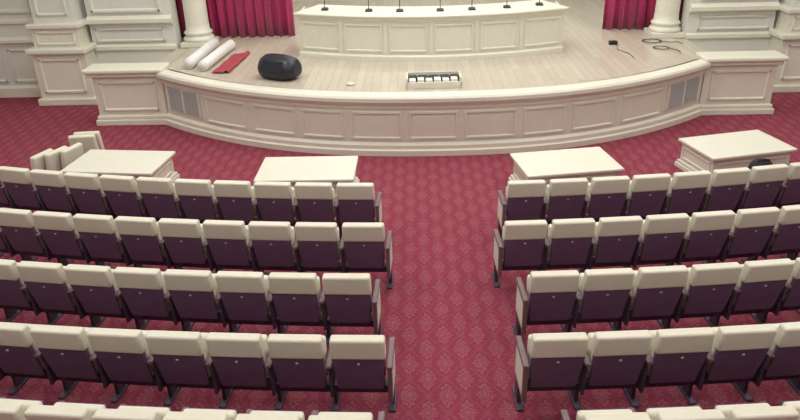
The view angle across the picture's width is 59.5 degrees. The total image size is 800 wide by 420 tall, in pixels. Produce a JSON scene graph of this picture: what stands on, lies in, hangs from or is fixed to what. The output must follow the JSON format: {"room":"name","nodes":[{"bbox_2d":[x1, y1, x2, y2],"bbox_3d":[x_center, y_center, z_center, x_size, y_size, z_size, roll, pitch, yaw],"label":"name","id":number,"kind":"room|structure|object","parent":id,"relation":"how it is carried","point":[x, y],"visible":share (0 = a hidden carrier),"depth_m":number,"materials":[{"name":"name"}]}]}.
{"room":"assembly chamber","nodes":[
{"label":"assembly chamber","id":0,"kind":"room"},
{"bbox_2d":[0,0,182,97],"bbox_3d":[-7.755,-6.593,14.889,5.120,8.600,0.520,-1,26,1],"label":"wall","id":1,"kind":"structure","parent":0,"point":[123,31],"depth_m":16.04,"materials":[{"name":"beige paint"}]},
{"bbox_2d":[160,49,187,63],"bbox_3d":[-5.662,-2.864,15.670,1.600,1.118,1.490,-1,26,1],"label":"floor","id":2,"kind":"structure","parent":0,"point":[176,53],"depth_m":15.49,"materials":[{"name":"beige wood"}]},
{"bbox_2d":[293,0,350,1],"bbox_3d":[0.680,-9.325,20.010,15.000,8.600,0.240,-1,26,1],"label":"wall","id":3,"kind":"structure","parent":0,"point":[293,0],"depth_m":21.41,"materials":[{"name":"beige paint"}]},
{"bbox_2d":[0,92,799,419],"bbox_3d":[0.520,1.570,7.666,21.800,0.100,20.400,-1,26,1],"label":"floor","id":4,"kind":"structure","parent":0,"point":[449,323],"depth_m":8.80,"materials":[{"name":"carpet"}]},
{"bbox_2d":[0,228,9,256],"bbox_3d":[-5.398,0.310,9.325,0.590,0.985,0.532,5,27,12],"label":"chair","id":5,"kind":"object","parent":4,"relation":"on","point":[3,246],"visible":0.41,"depth_m":9.21,"materials":[{"name":"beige fabric"}]},
{"bbox_2d":[0,180,11,207],"bbox_3d":[-6.070,-0.306,10.620,0.590,0.985,0.532,6,27,15],"label":"chair","id":6,"kind":"object","parent":4,"relation":"on","point":[4,199],"visible":0.3,"depth_m":10.47,"materials":[{"name":"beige fabric"}]},
{"bbox_2d":[0,259,33,321],"bbox_3d":[-4.430,0.903,8.063,0.590,0.985,0.532,3,27,10],"label":"chair","id":7,"kind":"object","parent":4,"relation":"on","point":[13,300],"visible":0.73,"depth_m":7.87,"materials":[{"name":"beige fabric"}]},
{"bbox_2d":[0,166,42,212],"bbox_3d":[-5.534,-0.250,10.477,0.590,0.985,0.532,6,27,14],"label":"chair","id":8,"kind":"object","parent":4,"relation":"on","point":[18,183],"visible":0.67,"depth_m":10.23,"materials":[{"name":"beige fabric"}]},
{"bbox_2d":[0,396,44,419],"bbox_3d":[-3.243,1.902,5.958,0.590,0.985,0.532,2,26,7],"label":"chair","id":9,"kind":"object","parent":4,"relation":"on","point":[10,408],"visible":0.77,"depth_m":5.56,"materials":[{"name":"beige fabric"}]},
{"bbox_2d":[0,208,46,261],"bbox_3d":[-4.854,0.353,9.209,0.590,0.985,0.532,4,27,11],"label":"chair","id":10,"kind":"object","parent":4,"relation":"on","point":[18,227],"visible":0.79,"depth_m":8.97,"materials":[{"name":"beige fabric"}]},
{"bbox_2d":[0,322,47,394],"bbox_3d":[-3.718,1.425,6.958,0.590,0.985,0.532,2,26,8],"label":"chair","id":11,"kind":"object","parent":4,"relation":"on","point":[18,348],"visible":0.8,"depth_m":6.74,"materials":[{"name":"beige fabric"}]},
{"bbox_2d":[30,148,52,169],"bbox_3d":[-6.030,-0.695,11.841,0.194,0.597,0.460,8,28,18],"label":"chair","id":12,"kind":"object","parent":4,"relation":"on","point":[37,161],"visible":0.43,"depth_m":11.64,"materials":[{"name":"beige fabric"}]},
{"bbox_2d":[16,261,78,324],"bbox_3d":[-3.880,0.934,7.970,0.590,0.985,0.532,3,26,9],"label":"chair","id":13,"kind":"object","parent":4,"relation":"on","point":[47,285],"visible":0.82,"depth_m":7.72,"materials":[{"name":"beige fabric"}]},
{"bbox_2d":[29,169,75,214],"bbox_3d":[-4.994,-0.200,10.346,0.590,0.985,0.532,5,27,13],"label":"chair","id":14,"kind":"object","parent":4,"relation":"on","point":[51,186],"visible":0.8,"depth_m":10.08,"materials":[{"name":"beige fabric"}]},
{"bbox_2d":[44,146,67,170],"bbox_3d":[-5.838,-0.754,11.951,0.194,0.597,0.460,9,28,20],"label":"chair","id":15,"kind":"object","parent":4,"relation":"on","point":[52,159],"visible":0.42,"depth_m":11.77,"materials":[{"name":"beige fabric"}]},
{"bbox_2d":[32,211,85,265],"bbox_3d":[-4.307,0.390,9.103,0.590,0.985,0.532,4,27,10],"label":"chair","id":16,"kind":"object","parent":4,"relation":"on","point":[58,232],"visible":0.8,"depth_m":8.86,"materials":[{"name":"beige fabric"}]},
{"bbox_2d":[25,0,97,105],"bbox_3d":[-7.720,-6.477,14.650,1.360,8.600,1.050,-1,26,1],"label":"pilaster","id":17,"kind":"object","parent":4,"relation":"on","point":[64,46],"visible":0.86,"depth_m":15.67,"materials":[{"name":"beige paint"}]},
{"bbox_2d":[24,400,106,419],"bbox_3d":[-2.688,1.918,5.896,0.590,0.985,0.532,1,26,6],"label":"chair","id":18,"kind":"object","parent":4,"relation":"on","point":[61,410],"visible":0.93,"depth_m":5.49,"materials":[{"name":"beige fabric"}]},
{"bbox_2d":[30,324,101,398],"bbox_3d":[-3.164,1.446,6.886,0.590,0.985,0.532,2,26,7],"label":"chair","id":19,"kind":"object","parent":4,"relation":"on","point":[65,351],"visible":0.88,"depth_m":6.63,"materials":[{"name":"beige fabric"}]},
{"bbox_2d":[60,143,82,168],"bbox_3d":[-5.645,-0.820,12.074,0.194,0.597,0.460,8,28,18],"label":"chair","id":20,"kind":"object","parent":4,"relation":"on","point":[68,155],"visible":0.49,"depth_m":11.91,"materials":[{"name":"beige fabric"}]},
{"bbox_2d":[68,134,98,153],"bbox_3d":[-5.668,-1.084,12.616,0.460,0.597,0.194,-5,26,-6],"label":"chair","id":21,"kind":"object","parent":4,"relation":"on","point":[89,141],"visible":0.48,"depth_m":12.46,"materials":[{"name":"beige fabric"}]},
{"bbox_2d":[63,172,108,214],"bbox_3d":[-4.452,-0.156,10.226,0.590,0.985,0.532,4,27,12],"label":"chair","id":22,"kind":"object","parent":4,"relation":"on","point":[86,191],"visible":0.79,"depth_m":9.96,"materials":[{"name":"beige fabric"}]},
{"bbox_2d":[73,131,104,149],"bbox_3d":[-5.646,-1.159,12.768,0.460,0.597,0.194,-4,26,-5],"label":"chair","id":23,"kind":"object","parent":4,"relation":"on","point":[97,133],"visible":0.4,"depth_m":12.61,"materials":[{"name":"beige fabric"}]},
{"bbox_2d":[64,264,124,327],"bbox_3d":[-3.329,0.960,7.887,0.590,0.985,0.532,2,26,8],"label":"chair","id":24,"kind":"object","parent":4,"relation":"on","point":[94,288],"visible":0.84,"depth_m":7.64,"materials":[{"name":"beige fabric"}]},
{"bbox_2d":[72,214,125,265],"bbox_3d":[-3.759,0.423,9.007,0.590,0.985,0.532,3,26,9],"label":"chair","id":25,"kind":"object","parent":4,"relation":"on","point":[98,235],"visible":0.81,"depth_m":8.76,"materials":[{"name":"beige fabric"}]},
{"bbox_2d":[61,149,179,182],"bbox_3d":[-4.631,-0.589,11.671,1.540,0.500,0.980,2,26,7],"label":"table","id":26,"kind":"object","parent":4,"relation":"on","point":[136,163],"visible":0.51,"depth_m":11.53,"materials":[{"name":"beige paint"}]},
{"bbox_2d":[87,328,156,402],"bbox_3d":[-2.610,1.463,6.821,0.590,0.985,0.532,2,26,6],"label":"chair","id":27,"kind":"object","parent":4,"relation":"on","point":[121,356],"visible":0.87,"depth_m":6.57,"materials":[{"name":"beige fabric"}]},
{"bbox_2d":[99,174,144,218],"bbox_3d":[-3.906,-0.117,10.116,0.590,0.985,0.532,4,27,11],"label":"chair","id":28,"kind":"object","parent":4,"relation":"on","point":[121,193],"visible":0.77,"depth_m":9.85,"materials":[{"name":"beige fabric"}]},
{"bbox_2d":[82,62,169,125],"bbox_3d":[-5.640,-2.433,14.706,1.640,1.190,0.600,-1,26,1],"label":"pedestal","id":29,"kind":"object","parent":4,"relation":"on","point":[126,93],"depth_m":14.53,"materials":[{"name":"white wood"}]},
{"bbox_2d":[92,404,170,419],"bbox_3d":[-2.131,1.930,5.841,0.590,0.985,0.532,1,26,5],"label":"chair","id":30,"kind":"object","parent":4,"relation":"on","point":[123,412],"visible":0.94,"depth_m":5.45,"materials":[{"name":"beige fabric"}]},
{"bbox_2d":[114,216,166,267],"bbox_3d":[-3.208,0.451,8.920,0.590,0.985,0.532,3,26,8],"label":"chair","id":31,"kind":"object","parent":4,"relation":"on","point":[140,237],"visible":0.83,"depth_m":8.68,"materials":[{"name":"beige fabric"}]},
{"bbox_2d":[113,267,172,329],"bbox_3d":[-2.776,0.982,7.813,0.590,0.985,0.532,2,26,7],"label":"chair","id":32,"kind":"object","parent":4,"relation":"on","point":[142,291],"visible":0.89,"depth_m":7.57,"materials":[{"name":"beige fabric"}]},
{"bbox_2d":[136,177,180,221],"bbox_3d":[-3.358,-0.083,10.018,0.590,0.985,0.532,3,26,10],"label":"chair","id":33,"kind":"object","parent":4,"relation":"on","point":[158,196],"visible":0.72,"depth_m":9.75,"materials":[{"name":"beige fabric"}]},
{"bbox_2d":[145,330,213,405],"bbox_3d":[-2.054,1.476,6.765,0.590,0.985,0.532,1,26,5],"label":"chair","id":34,"kind":"object","parent":4,"relation":"on","point":[178,359],"visible":0.94,"depth_m":6.52,"materials":[{"name":"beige fabric"}]},
{"bbox_2d":[158,218,209,269],"bbox_3d":[-2.655,0.473,8.844,0.590,0.985,0.532,2,26,7],"label":"chair","id":35,"kind":"object","parent":4,"relation":"on","point":[182,240],"visible":0.81,"depth_m":8.60,"materials":[{"name":"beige fabric"}]},
{"bbox_2d":[163,269,221,331],"bbox_3d":[-2.221,0.999,7.748,0.590,0.985,0.532,2,26,6],"label":"chair","id":36,"kind":"object","parent":4,"relation":"on","point":[191,294],"visible":0.89,"depth_m":7.50,"materials":[{"name":"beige fabric"}]},
{"bbox_2d":[174,179,218,223],"bbox_3d":[-2.808,-0.055,9.931,0.590,0.985,0.532,3,26,8],"label":"chair","id":37,"kind":"object","parent":4,"relation":"on","point":[196,197],"visible":0.75,"depth_m":9.66,"materials":[{"name":"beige fabric"}]},
{"bbox_2d":[163,407,236,419],"bbox_3d":[-1.575,1.938,5.795,0.590,0.985,0.532,1,26,4],"label":"chair","id":38,"kind":"object","parent":4,"relation":"on","point":[187,413],"visible":1,"depth_m":5.41,"materials":[{"name":"beige fabric"}]},
{"bbox_2d":[202,220,252,273],"bbox_3d":[-2.102,0.491,8.777,0.590,0.985,0.532,2,26,6],"label":"chair","id":39,"kind":"object","parent":4,"relation":"on","point":[226,242],"visible":0.88,"depth_m":8.54,"materials":[{"name":"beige fabric"}]},
{"bbox_2d":[213,180,256,224],"bbox_3d":[-2.256,-0.032,9.854,0.590,0.985,0.532,2,26,7],"label":"chair","id":40,"kind":"object","parent":4,"relation":"on","point":[234,200],"visible":0.77,"depth_m":9.59,"materials":[{"name":"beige fabric"}]},
{"bbox_2d":[205,332,271,407],"bbox_3d":[-1.497,1.484,6.718,0.590,0.985,0.532,1,26,4],"label":"chair","id":41,"kind":"object","parent":4,"relation":"on","point":[237,361],"visible":0.97,"depth_m":6.47,"materials":[{"name":"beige fabric"}]},
{"bbox_2d":[214,271,271,332],"bbox_3d":[-1.666,1.011,7.693,0.590,0.985,0.532,1,26,5],"label":"chair","id":42,"kind":"object","parent":4,"relation":"on","point":[242,296],"visible":0.92,"depth_m":7.45,"materials":[{"name":"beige fabric"}]},
{"bbox_2d":[235,409,304,419],"bbox_3d":[-1.017,1.943,5.755,0.590,0.985,0.532,0,26,4],"label":"chair","id":43,"kind":"object","parent":4,"relation":"on","point":[250,414],"visible":1,"depth_m":5.39,"materials":[{"name":"beige fabric"}]},
{"bbox_2d":[247,221,296,274],"bbox_3d":[-1.547,0.504,8.721,0.590,0.985,0.532,1,26,5],"label":"chair","id":44,"kind":"object","parent":4,"relation":"on","point":[271,243],"visible":0.94,"depth_m":8.48,"materials":[{"name":"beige fabric"}]},
{"bbox_2d":[252,181,296,227],"bbox_3d":[-1.703,-0.015,9.789,0.590,0.985,0.532,1,26,6],"label":"chair","id":45,"kind":"object","parent":4,"relation":"on","point":[274,201],"visible":0.88,"depth_m":9.52,"materials":[{"name":"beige fabric"}]},
{"bbox_2d":[266,272,322,333],"bbox_3d":[-1.109,1.019,7.647,0.590,0.985,0.532,1,26,4],"label":"chair","id":46,"kind":"object","parent":4,"relation":"on","point":[293,298],"visible":0.96,"depth_m":7.40,"materials":[{"name":"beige fabric"}]},
{"bbox_2d":[265,334,329,409],"bbox_3d":[-0.940,1.489,6.678,0.590,0.985,0.532,0,26,4],"label":"chair","id":47,"kind":"object","parent":4,"relation":"on","point":[295,362],"visible":0.99,"depth_m":6.43,"materials":[{"name":"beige fabric"}]},
{"bbox_2d":[253,156,359,208],"bbox_3d":[-1.459,-0.448,11.213,1.540,0.500,0.980,-1,26,1],"label":"table","id":48,"kind":"object","parent":4,"relation":"on","point":[334,170],"visible":0.55,"depth_m":11.02,"materials":[{"name":"beige paint"}]},
{"bbox_2d":[293,182,336,222],"bbox_3d":[-1.148,-0.003,9.735,0.590,0.985,0.532,1,26,5],"label":"chair","id":49,"kind":"object","parent":4,"relation":"on","point":[314,201],"visible":0.87,"depth_m":9.46,"materials":[{"name":"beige fabric"}]},
{"bbox_2d":[292,222,341,272],"bbox_3d":[-0.991,0.512,8.674,0.590,0.985,0.532,1,26,4],"label":"chair","id":50,"kind":"object","parent":4,"relation":"on","point":[316,244],"visible":0.96,"depth_m":8.43,"materials":[{"name":"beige fabric"}]},
{"bbox_2d":[308,410,384,419],"bbox_3d":[-0.439,1.943,5.723,0.630,0.985,0.532,0,26,3],"label":"chair","id":51,"kind":"object","parent":4,"relation":"on","point":[315,415],"visible":1,"depth_m":5.62,"materials":[{"name":"beige fabric"}]},
{"bbox_2d":[319,273,382,343],"bbox_3d":[-0.532,1.022,7.609,0.630,0.985,0.532,0,26,3],"label":"chair","id":52,"kind":"object","parent":4,"relation":"on","point":[346,299],"visible":0.98,"depth_m":7.39,"materials":[{"name":"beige fabric"}]},
{"bbox_2d":[333,183,381,240],"bbox_3d":[-0.572,0.003,9.691,0.630,0.985,0.532,0,26,4],"label":"chair","id":53,"kind":"object","parent":4,"relation":"on","point":[354,202],"visible":0.87,"depth_m":9.44,"materials":[{"name":"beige fabric"}]},
{"bbox_2d":[325,335,397,411],"bbox_3d":[-0.362,1.489,6.646,0.630,0.985,0.532,0,26,3],"label":"chair","id":54,"kind":"object","parent":4,"relation":"on","point":[354,363],"visible":0.99,"depth_m":6.42,"materials":[{"name":"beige fabric"}]},
{"bbox_2d":[338,222,393,288],"bbox_3d":[-0.414,0.516,8.637,0.630,0.985,0.532,0,26,3],"label":"chair","id":55,"kind":"object","parent":4,"relation":"on","point":[362,246],"visible":0.98,"depth_m":8.42,"materials":[{"name":"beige fabric"}]},
{"bbox_2d":[156,35,710,155],"bbox_3d":[0.637,-2.486,14.520,11.540,1.151,4.520,-1,26,1],"label":"stage","id":56,"kind":"object","parent":4,"relation":"on","point":[592,91],"depth_m":13.09,"materials":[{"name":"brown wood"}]},
{"bbox_2d":[180,0,218,47],"bbox_3d":[-4.757,-6.184,15.345,0.800,5.080,0.800,-1,26,1],"label":"column","id":57,"kind":"structure","parent":56,"relation":"on","point":[198,31],"depth_m":16.06,"materials":[{"name":"white paint"}]},
{"bbox_2d":[183,38,218,68],"bbox_3d":[-4.292,-3.406,15.173,0.220,0.220,1.954,0,26,2],"label":"paper roll","id":58,"kind":"object","parent":56,"relation":"on","point":[208,47],"visible":1,"depth_m":14.86,"materials":[{"name":"white paper"}]},
{"bbox_2d":[197,40,235,71],"bbox_3d":[-3.905,-3.324,14.983,0.220,0.220,1.954,1,26,5],"label":"paper roll","id":59,"kind":"object","parent":56,"relation":"on","point":[225,48],"visible":1,"depth_m":14.68,"materials":[{"name":"white paper"}]},
{"bbox_2d":[211,51,249,72],"bbox_3d":[-3.530,-3.118,14.687,0.373,0.078,1.602,1,26,5],"label":"cloth","id":60,"kind":"object","parent":56,"relation":"on","point":[234,60],"visible":1,"depth_m":14.60,"materials":[{"name":"red fabric"}]},
{"bbox_2d":[257,53,301,80],"bbox_3d":[-2.342,-2.780,13.517,0.873,0.459,0.547,11,29,24],"label":"pouf","id":61,"kind":"object","parent":56,"relation":"on","point":[271,66],"depth_m":13.32,"materials":[{"name":"black leather"}]},
{"bbox_2d":[293,0,568,61],"bbox_3d":[0.649,-3.835,14.977,5.752,0.930,1.630,-1,26,1],"label":"desk","id":62,"kind":"object","parent":56,"relation":"on","point":[489,31],"visible":1,"depth_m":14.48,"materials":[{"name":"beige paint"}]},
{"bbox_2d":[321,0,328,10],"bbox_3d":[-1.605,-4.441,14.798,0.155,0.422,0.143,-1,26,1],"label":"desk microphone","id":63,"kind":"object","parent":62,"relation":"on","point":[324,8],"visible":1,"depth_m":14.85,"materials":[{"name":"black plastic"}]},
{"bbox_2d":[365,0,372,11],"bbox_3d":[-0.659,-4.343,14.546,0.155,0.422,0.143,-1,26,1],"label":"desk microphone","id":64,"kind":"object","parent":62,"relation":"on","point":[368,9],"visible":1,"depth_m":14.59,"materials":[{"name":"black plastic"}]},
{"bbox_2d":[535,0,543,5],"bbox_3d":[2.944,-4.522,14.717,0.155,0.422,0.143,-1,26,1],"label":"desk microphone","id":65,"kind":"object","parent":62,"relation":"on","point":[539,3],"visible":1,"depth_m":14.77,"materials":[{"name":"black plastic"}]},
{"bbox_2d":[406,71,461,88],"bbox_3d":[0.615,-2.390,12.857,1.000,0.200,0.450,-2,26,0],"label":"case","id":66,"kind":"object","parent":56,"relation":"on","point":[430,79],"depth_m":12.70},
{"bbox_2d":[608,40,633,57],"bbox_3d":[4.708,-3.417,14.868,0.183,0.080,1.366,-2,26,-1],"label":"power adapter","id":67,"kind":"object","parent":56,"relation":"on","point":[610,42],"visible":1,"depth_m":15.37,"materials":[{"name":"black plastic"}]},
{"bbox_2d":[644,0,684,37],"bbox_3d":[6.039,-6.336,15.072,0.800,5.080,0.800,-1,26,1],"label":"column","id":68,"kind":"structure","parent":56,"relation":"on","point":[665,23],"depth_m":15.82,"materials":[{"name":"white paint"}]},
{"bbox_2d":[491,220,547,287],"bbox_3d":[1.462,0.489,8.589,0.590,0.985,0.532,-2,26,0],"label":"chair","id":69,"kind":"object","parent":4,"relation":"on","point":[521,246],"visible":1,"depth_m":8.37,"materials":[{"name":"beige fabric"}]},
{"bbox_2d":[497,179,545,239],"bbox_3d":[1.659,-0.028,9.634,0.590,0.985,0.532,-2,26,-1],"label":"chair","id":70,"kind":"object","parent":4,"relation":"on","point":[523,200],"visible":0.89,"depth_m":9.38,"materials":[{"name":"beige fabric"}]},
{"bbox_2d":[512,270,579,342],"bbox_3d":[1.573,0.992,7.556,0.590,0.985,0.532,-2,26,0],"label":"chair","id":71,"kind":"object","parent":4,"relation":"on","point":[548,298],"visible":0.99,"depth_m":7.33,"materials":[{"name":"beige fabric"}]},
{"bbox_2d":[511,332,588,410],"bbox_3d":[1.407,1.464,6.602,0.590,0.985,0.532,-2,26,0],"label":"chair","id":72,"kind":"object","parent":4,"relation":"on","point":[552,361],"visible":1,"depth_m":6.38,"materials":[{"name":"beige fabric"}]},
{"bbox_2d":[540,178,587,223],"bbox_3d":[2.216,-0.050,9.648,0.590,0.985,0.532,-3,26,-2],"label":"chair","id":73,"kind":"object","parent":4,"relation":"on","point":[564,199],"visible":0.78,"depth_m":9.38,"materials":[{"name":"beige fabric"}]},
{"bbox_2d":[509,147,623,196],"bbox_3d":[2.631,-0.559,11.217,1.540,0.500,0.980,-5,26,-7],"label":"table","id":74,"kind":"object","parent":4,"relation":"on","point":[589,162],"visible":0.51,"depth_m":10.99,"materials":[{"name":"beige paint"}]},
{"bbox_2d":[537,218,595,270],"bbox_3d":[2.020,0.471,8.597,0.590,0.985,0.532,-2,26,-1],"label":"chair","id":75,"kind":"object","parent":4,"relation":"on","point":[567,244],"visible":0.77,"depth_m":8.35,"materials":[{"name":"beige fabric"}]},
{"bbox_2d":[561,268,634,332],"bbox_3d":[2.131,0.973,7.565,0.590,0.985,0.532,-2,26,-1],"label":"chair","id":76,"kind":"object","parent":4,"relation":"on","point":[602,295],"visible":0.84,"depth_m":7.32,"materials":[{"name":"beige fabric"}]},
{"bbox_2d":[580,176,629,221],"bbox_3d":[2.773,-0.076,9.673,0.590,0.985,0.532,-3,26,-3],"label":"chair","id":77,"kind":"object","parent":4,"relation":"on","point":[605,196],"visible":0.76,"depth_m":9.41,"materials":[{"name":"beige fabric"}]},
{"bbox_2d":[560,408,650,419],"bbox_3d":[1.629,1.911,5.677,0.590,0.985,0.532,-2,26,0],"label":"chair","id":78,"kind":"object","parent":4,"relation":"on","point":[625,413],"visible":1,"depth_m":5.31,"materials":[{"name":"beige fabric"}]},
{"bbox_2d":[568,330,651,409],"bbox_3d":[1.966,1.447,6.606,0.590,0.985,0.532,-2,26,-1],"label":"chair","id":79,"kind":"object","parent":4,"relation":"on","point":[613,359],"visible":0.88,"depth_m":6.36,"materials":[{"name":"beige fabric"}]},
{"bbox_2d":[577,216,642,272],"bbox_3d":[2.577,0.447,8.614,0.590,0.985,0.532,-3,26,-2],"label":"chair","id":80,"kind":"object","parent":4,"relation":"on","point":[614,240],"visible":0.8,"depth_m":8.37,"materials":[{"name":"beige fabric"}]},
{"bbox_2d":[620,173,670,219],"bbox_3d":[3.328,-0.109,9.710,0.590,0.985,0.532,-4,26,-4],"label":"chair","id":81,"kind":"object","parent":4,"relation":"on","point":[646,194],"visible":0.8,"depth_m":9.44,"materials":[{"name":"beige fabric"}]},
{"bbox_2d":[609,265,688,330],"bbox_3d":[2.688,0.950,7.582,0.590,0.985,0.532,-3,26,-2],"label":"chair","id":82,"kind":"object","parent":4,"relation":"on","point":[655,293],"visible":0.78,"depth_m":7.34,"materials":[{"name":"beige fabric"}]},
{"bbox_2d":[619,213,689,268],"bbox_3d":[3.134,0.419,8.642,0.590,0.985,0.532,-3,26,-3],"label":"chair","id":83,"kind":"object","parent":4,"relation":"on","point":[659,241],"visible":0.8,"depth_m":8.40,"materials":[{"name":"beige fabric"}]},
{"bbox_2d":[623,327,714,407],"bbox_3d":[2.524,1.427,6.618,0.590,0.985,0.532,-2,26,-2],"label":"chair","id":84,"kind":"object","parent":4,"relation":"on","point":[675,357],"visible":0.82,"depth_m":6.37,"materials":[{"name":"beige fabric"}]},
{"bbox_2d":[629,406,725,419],"bbox_3d":[2.188,1.893,5.683,0.590,0.985,0.532,-2,26,-1],"label":"chair","id":85,"kind":"object","parent":4,"relation":"on","point":[678,412],"visible":0.86,"depth_m":5.30,"materials":[{"name":"beige fabric"}]},
{"bbox_2d":[659,170,711,216],"bbox_3d":[3.883,-0.147,9.757,0.590,0.985,0.532,-4,26,-6],"label":"chair","id":86,"kind":"object","parent":4,"relation":"on","point":[686,191],"visible":0.73,"depth_m":9.49,"materials":[{"name":"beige fabric"}]},
{"bbox_2d":[660,210,735,265],"bbox_3d":[3.690,0.386,8.680,0.590,0.985,0.532,-4,26,-4],"label":"chair","id":87,"kind":"object","parent":4,"relation":"on","point":[706,234],"visible":0.75,"depth_m":8.43,"materials":[{"name":"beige fabric"}]},
{"bbox_2d":[657,262,741,328],"bbox_3d":[3.245,0.922,7.610,0.590,0.985,0.532,-3,26,-3],"label":"chair","id":88,"kind":"object","parent":4,"relation":"on","point":[708,288],"visible":0.73,"depth_m":7.36,"materials":[{"name":"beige fabric"}]},
{"bbox_2d":[698,167,750,211],"bbox_3d":[4.435,-0.191,9.816,0.590,0.985,0.532,-5,26,-7],"label":"chair","id":89,"kind":"object","parent":4,"relation":"on","point":[725,188],"visible":0.77,"depth_m":9.55,"materials":[{"name":"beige fabric"}]},
{"bbox_2d":[678,324,776,404],"bbox_3d":[3.082,1.402,6.638,0.590,0.985,0.532,-3,26,-3],"label":"chair","id":90,"kind":"object","parent":4,"relation":"on","point":[736,353],"visible":0.71,"depth_m":6.38,"materials":[{"name":"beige fabric"}]},
{"bbox_2d":[674,130,797,173],"bbox_3d":[5.591,-0.882,11.717,1.540,0.500,0.980,-7,27,-11],"label":"table","id":91,"kind":"object","parent":4,"relation":"on","point":[713,152],"visible":0.67,"depth_m":11.47,"materials":[{"name":"beige paint"}]},
{"bbox_2d":[701,207,780,263],"bbox_3d":[4.245,0.347,8.728,0.590,0.985,0.532,-4,26,-5],"label":"chair","id":92,"kind":"object","parent":4,"relation":"on","point":[751,229],"visible":0.73,"depth_m":8.48,"materials":[{"name":"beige fabric"}]},
{"bbox_2d":[696,50,788,114],"bbox_3d":[6.914,-2.610,14.388,1.640,1.190,0.600,-1,26,1],"label":"pedestal","id":93,"kind":"object","parent":4,"relation":"on","point":[736,82],"depth_m":14.21,"materials":[{"name":"white wood"}]},
{"bbox_2d":[693,402,799,419],"bbox_3d":[2.746,1.872,5.697,0.590,0.985,0.532,-2,26,-2],"label":"chair","id":94,"kind":"object","parent":4,"relation":"on","point":[762,410],"visible":0.88,"depth_m":5.30,"materials":[{"name":"beige fabric"}]},
{"bbox_2d":[704,258,794,326],"bbox_3d":[3.802,0.889,7.646,0.590,0.985,0.532,-4,26,-4],"label":"chair","id":95,"kind":"object","parent":4,"relation":"on","point":[760,283],"visible":0.83,"depth_m":7.40,"materials":[{"name":"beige fabric"}]},
{"bbox_2d":[734,164,788,213],"bbox_3d":[4.987,-0.239,9.886,0.590,0.985,0.532,-5,26,-8],"label":"chair","id":96,"kind":"object","parent":4,"relation":"on","point":[764,183],"visible":0.7,"depth_m":9.62,"materials":[{"name":"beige fabric"}]},
{"bbox_2d":[748,158,772,169],"bbox_3d":[5.045,-0.643,9.773,0.360,0.202,0.240,-6,26,-9],"label":"bag","id":97,"kind":"object","parent":96,"relation":"on","point":[759,161],"visible":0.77,"depth_m":9.70,"materials":[{"name":"fabric"}]},
{"bbox_2d":[733,322,799,400],"bbox_3d":[3.639,1.373,6.666,0.590,0.985,0.532,-3,26,-3],"label":"chair","id":98,"kind":"object","parent":4,"relation":"on","point":[782,360],"visible":0.62,"depth_m":6.49,"materials":[{"name":"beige fabric"}]},
{"bbox_2d":[741,205,799,262],"bbox_3d":[4.798,0.304,8.786,0.590,0.985,0.532,-5,26,-7],"label":"chair","id":99,"kind":"object","parent":4,"relation":"on","point":[784,238],"visible":0.71,"depth_m":8.59,"materials":[{"name":"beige fabric"}]},
{"bbox_2d":[750,257,799,323],"bbox_3d":[4.357,0.852,7.692,0.590,0.985,0.532,-4,26,-5],"label":"chair","id":100,"kind":"object","parent":4,"relation":"on","point":[788,299],"visible":0.54,"depth_m":7.57,"materials":[{"name":"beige fabric"}]},
{"bbox_2d":[759,400,799,419],"bbox_3d":[3.304,1.846,5.718,0.590,0.985,0.532,-3,26,-3],"label":"chair","id":101,"kind":"object","parent":4,"relation":"on","point":[796,403],"visible":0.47,"depth_m":5.62,"materials":[{"name":"beige fabric"}]},
{"bbox_2d":[768,0,799,92],"bbox_3d":[8.873,-6.710,14.229,1.360,8.600,1.050,-1,26,1],"label":"pilaster","id":102,"kind":"object","parent":4,"relation":"on","point":[785,39],"visible":0.58,"depth_m":15.41,"materials":[{"name":"beige paint"}]},
{"bbox_2d":[771,162,799,207],"bbox_3d":[5.535,-0.294,9.967,0.590,0.985,0.532,-6,26,-9],"label":"chair","id":103,"kind":"object","parent":4,"relation":"on","point":[788,194],"visible":0.56,"depth_m":9.77,"materials":[{"name":"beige fabric"}]},
{"bbox_2d":[780,253,797,259],"bbox_3d":[5.350,0.257,8.854,0.590,0.985,0.532,-5,26,-8],"label":"chair","id":104,"kind":"object","parent":4,"relation":"on","point":[792,256],"visible":0.19,"depth_m":9.08,"materials":[{"name":"beige fabric"}]},
{"bbox_2d":[786,378,799,394],"bbox_3d":[4.196,1.341,6.703,0.590,0.985,0.532,-4,26,-4],"label":"chair","id":105,"kind":"object","parent":4,"relation":"on","point":[795,383],"visible":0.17,"depth_m":6.93,"materials":[{"name":"beige fabric"}]},
{"bbox_2d":[181,0,647,48],"bbox_3d":[0.709,-5.157,18.845,14.800,0.100,5.600,-1,26,1],"label":"wall","id":106,"kind":"structure","parent":0,"point":[582,18],"depth_m":18.74,"materials":[{"name":"beige paint"}]},
{"bbox_2d":[175,0,295,38],"bbox_3d":[-4.098,-6.572,15.819,3.015,5.300,0.239,-1,26,1],"label":"stage curtain","id":107,"kind":"object","parent":106,"relation":"on","point":[227,18],"visible":0.72,"depth_m":16.77,"materials":[{"name":"fabric"}]},
{"bbox_2d":[602,0,683,29],"bbox_3d":[5.850,-6.711,15.566,2.149,5.300,0.239,-1,26,1],"label":"stage curtain","id":108,"kind":"object","parent":106,"relation":"on","point":[618,14],"visible":0.49,"depth_m":16.57,"materials":[{"name":"fabric"}]},
{"bbox_2d":[674,39,705,53],"bbox_3d":[6.973,-3.042,15.350,1.600,1.118,1.490,-1,26,1],"label":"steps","id":109,"kind":"structure","parent":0,"point":[689,45],"depth_m":15.18,"materials":[{"name":"beige wood"}]},
{"bbox_2d":[678,0,779,51],"bbox_3d":[8.918,-6.828,14.466,5.120,8.600,0.520,-1,26,1],"label":"wall","id":110,"kind":"structure","parent":0,"point":[711,25],"depth_m":15.65,"materials":[{"name":"beige paint"}]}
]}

